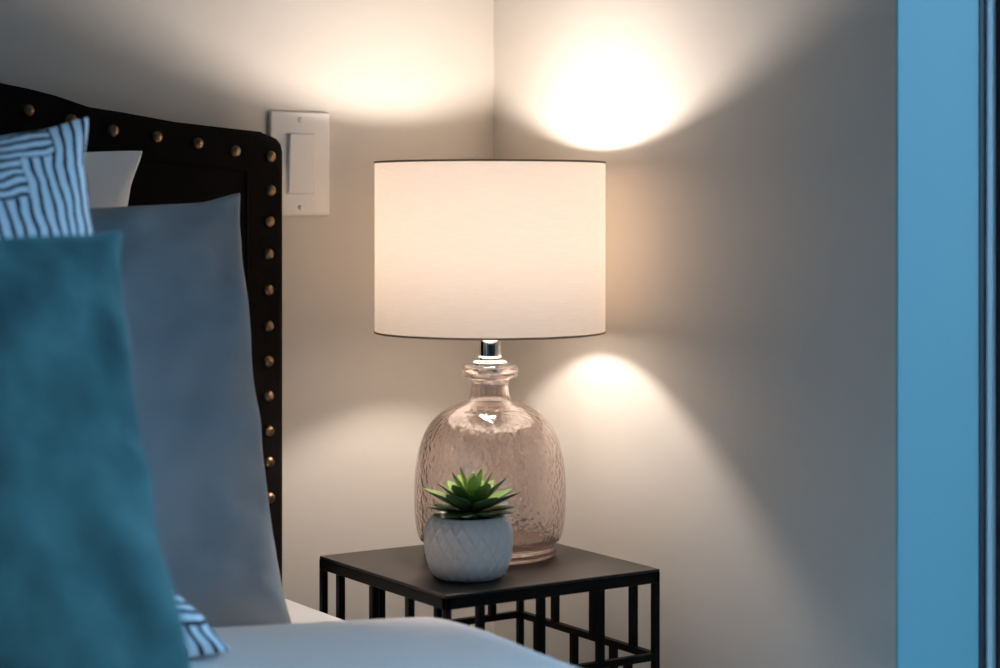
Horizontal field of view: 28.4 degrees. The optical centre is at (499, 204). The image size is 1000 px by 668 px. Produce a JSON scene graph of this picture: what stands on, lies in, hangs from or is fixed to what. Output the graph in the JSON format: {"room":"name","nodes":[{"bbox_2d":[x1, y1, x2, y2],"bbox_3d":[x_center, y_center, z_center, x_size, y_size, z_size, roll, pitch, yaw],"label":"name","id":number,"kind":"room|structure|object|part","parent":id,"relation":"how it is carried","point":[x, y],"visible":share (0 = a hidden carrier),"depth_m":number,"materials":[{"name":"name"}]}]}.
{"room":"bedroom","nodes":[
{"label":"bedroom","id":0,"kind":"room"},
{"bbox_2d":[0,0,493,633],"bbox_3d":[-1.783,-0.368,1.358,4.485,2.600,0.120,0,0,-33],"label":"wall","id":1,"kind":"structure","parent":0,"point":[393,79],"depth_m":2.31,"materials":[{"name":"beige paint"}]},
{"bbox_2d":[268,111,328,215],"bbox_3d":[-0.231,-0.048,2.287,0.078,0.120,0.013,0,0,-33],"label":"light switch","id":2,"kind":"object","parent":1,"relation":"attached to","point":[303,137],"visible":0.86,"depth_m":2.29,"materials":[{"name":"white plastic"}]},
{"bbox_3d":[-0.231,-0.048,2.287,0.037,0.071,0.002,0,0,-33],"label":"rocker frame","id":3,"kind":"part","parent":2,"relation":"part of","materials":[{"name":"white plastic"}]},
{"bbox_2d":[494,0,895,667],"bbox_3d":[1.478,-0.368,0.304,0.165,2.600,5.200,0,0,-33],"label":"wall","id":4,"kind":"structure","parent":0,"point":[729,432],"depth_m":2.06,"materials":[{"name":"beige paint"}]},
{"bbox_2d":[896,0,999,667],"bbox_3d":[1.118,-0.253,0.847,0.175,2.130,2.503,0,0,-33],"label":"window","id":5,"kind":"structure","parent":4,"relation":"in","point":[948,51],"depth_m":1.89,"materials":[{"name":"teal paint"}]},
{"bbox_3d":[1.171,-0.253,0.882,0.026,2.124,2.497,0,0,-33],"label":"frame","id":6,"kind":"part","parent":5,"relation":"part of","materials":[{"name":"black"}]},
{"bbox_3d":[-0.334,0.982,-0.873,4.485,0.100,5.440,0,0,-33],"label":"floor","id":7,"kind":"structure","parent":0,"visible":0},
{"bbox_2d":[0,83,281,581],"bbox_3d":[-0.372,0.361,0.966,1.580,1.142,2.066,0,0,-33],"label":"headboard","id":8,"kind":"object","parent":7,"relation":"on","point":[180,163],"visible":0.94,"depth_m":2.18,"materials":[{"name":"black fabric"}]},
{"bbox_2d":[285,599,344,622],"bbox_3d":[-0.359,0.528,0.959,1.535,0.208,1.960,0,0,-33],"label":"mattress","id":9,"kind":"object","parent":8,"relation":"on","point":[298,613],"visible":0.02,"depth_m":2.04,"materials":[{"name":"white fabric"}]},
{"bbox_2d":[85,151,141,207],"bbox_3d":[-0.641,0.160,1.856,0.689,0.512,0.102,0,0,-37],"label":"sleeping pillow","id":10,"kind":"object","parent":9,"relation":"on","point":[110,174],"visible":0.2,"depth_m":2.04,"materials":[{"name":"white fabric"}]},
{"bbox_2d":[90,193,291,627],"bbox_3d":[-0.522,0.204,1.787,0.706,0.433,0.176,0,0,-35],"label":"sleeping pillow","id":11,"kind":"object","parent":9,"relation":"on","point":[184,290],"visible":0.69,"depth_m":1.90,"materials":[{"name":"grey fabric"}]},
{"bbox_2d":[189,617,576,667],"bbox_3d":[-0.245,0.510,0.811,1.565,0.263,1.828,0,0,-33],"label":"duvet","id":12,"kind":"object","parent":9,"relation":"on","point":[411,642],"visible":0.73,"depth_m":1.71,"materials":[{"name":"white light blue-grey cotton"}]},
{"bbox_2d":[0,231,190,667],"bbox_3d":[-0.437,0.195,1.369,0.444,0.357,0.220,0,0,-33],"label":"throw cushion","id":13,"kind":"object","parent":12,"relation":"on","point":[86,581],"visible":1,"depth_m":1.40,"materials":[{"name":"teal fabric"}]},
{"bbox_2d":[0,117,234,656],"bbox_3d":[-0.505,0.153,1.590,0.551,0.463,0.212,0,0,-33],"label":"throw cushion","id":14,"kind":"object","parent":12,"relation":"on","point":[44,184],"visible":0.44,"depth_m":1.71,"materials":[{"name":"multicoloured fabric"}]},
{"bbox_2d":[319,543,659,667],"bbox_3d":[-0.014,0.657,2.112,0.264,0.550,0.264,0,0,-33],"label":"nightstand","id":15,"kind":"object","parent":7,"relation":"on","point":[405,572],"visible":0.74,"depth_m":2.06,"materials":[{"name":"black metal"}]},
{"bbox_3d":[-0.192,0.664,2.150,0.007,0.536,0.007,0,0,-33],"label":"leg","id":16,"kind":"part","parent":15,"relation":"part of","materials":[{"name":"black metal"}]},
{"bbox_3d":[-0.122,0.621,2.042,0.007,0.449,0.249,0,0,-33],"label":"panel","id":17,"kind":"part","parent":15,"relation":"part of","materials":[{"name":"black metal"}]},
{"bbox_3d":[-0.052,0.664,1.935,0.007,0.536,0.007,0,0,-33],"label":"leg","id":18,"kind":"part","parent":15,"relation":"part of","materials":[{"name":"black metal"}]},
{"bbox_3d":[-0.084,0.621,2.220,0.249,0.449,0.007,0,0,-33],"label":"panel","id":19,"kind":"part","parent":15,"relation":"part of","materials":[{"name":"black metal"}]},
{"bbox_2d":[422,467,519,582],"bbox_3d":[-0.028,0.325,2.025,0.096,0.115,0.101,0,0,-33],"label":"potted succulent","id":20,"kind":"object","parent":15,"relation":"on","point":[470,540],"visible":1,"depth_m":2.00,"materials":[{"name":"white ceramic"}]},
{"bbox_2d":[424,511,512,582],"bbox_3d":[-0.032,0.350,2.028,0.092,0.064,0.092,0,0,-33],"label":"pot","id":21,"kind":"object","parent":20,"relation":"attached to","point":[460,546],"depth_m":1.99,"materials":[{"name":"white ceramic"}]},
{"bbox_2d":[374,159,605,565],"bbox_3d":[-0.011,0.167,2.156,0.253,0.429,0.253,0,0,-33],"label":"table lamp","id":22,"kind":"object","parent":15,"relation":"on","point":[488,251],"visible":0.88,"depth_m":2.06,"materials":[{"name":"glass"},{"name":"linen"},{"name":"chrome metal"}]},
{"bbox_2d":[479,340,500,355],"bbox_3d":[-0.011,0.144,2.156,0.024,0.041,0.024,0,0,-33],"label":"socket","id":23,"kind":"object","parent":22,"relation":"attached to","point":[486,347],"depth_m":2.15,"materials":[{"name":"silver metal"}]},
{"bbox_3d":[-0.011,0.046,2.156,0.252,0.185,0.252,0,0,-33],"label":"lamp shade","id":24,"kind":"part","parent":22,"relation":"part of","materials":[{"name":"fabric"}]},
{"bbox_3d":[-0.011,0.278,2.156,0.166,0.208,0.166,0,0,-33],"label":"glass","id":25,"kind":"part","parent":22,"relation":"part of","materials":[{"name":"clear glass"}]},
{"bbox_3d":[0.023,0.664,2.290,0.007,0.536,0.007,0,0,-33],"label":"leg","id":26,"kind":"part","parent":15,"relation":"part of","materials":[{"name":"black metal"}]},
{"bbox_3d":[0.056,0.621,2.005,0.249,0.449,0.007,0,0,-33],"label":"panel","id":27,"kind":"part","parent":15,"relation":"part of","materials":[{"name":"black metal"}]},
{"bbox_3d":[0.093,0.621,2.182,0.007,0.449,0.249,0,0,-33],"label":"panel","id":28,"kind":"part","parent":15,"relation":"part of","materials":[{"name":"black metal"}]},
{"bbox_3d":[0.163,0.664,2.075,0.007,0.536,0.007,0,0,-33],"label":"leg","id":29,"kind":"part","parent":15,"relation":"part of","materials":[{"name":"black metal"}]}
]}

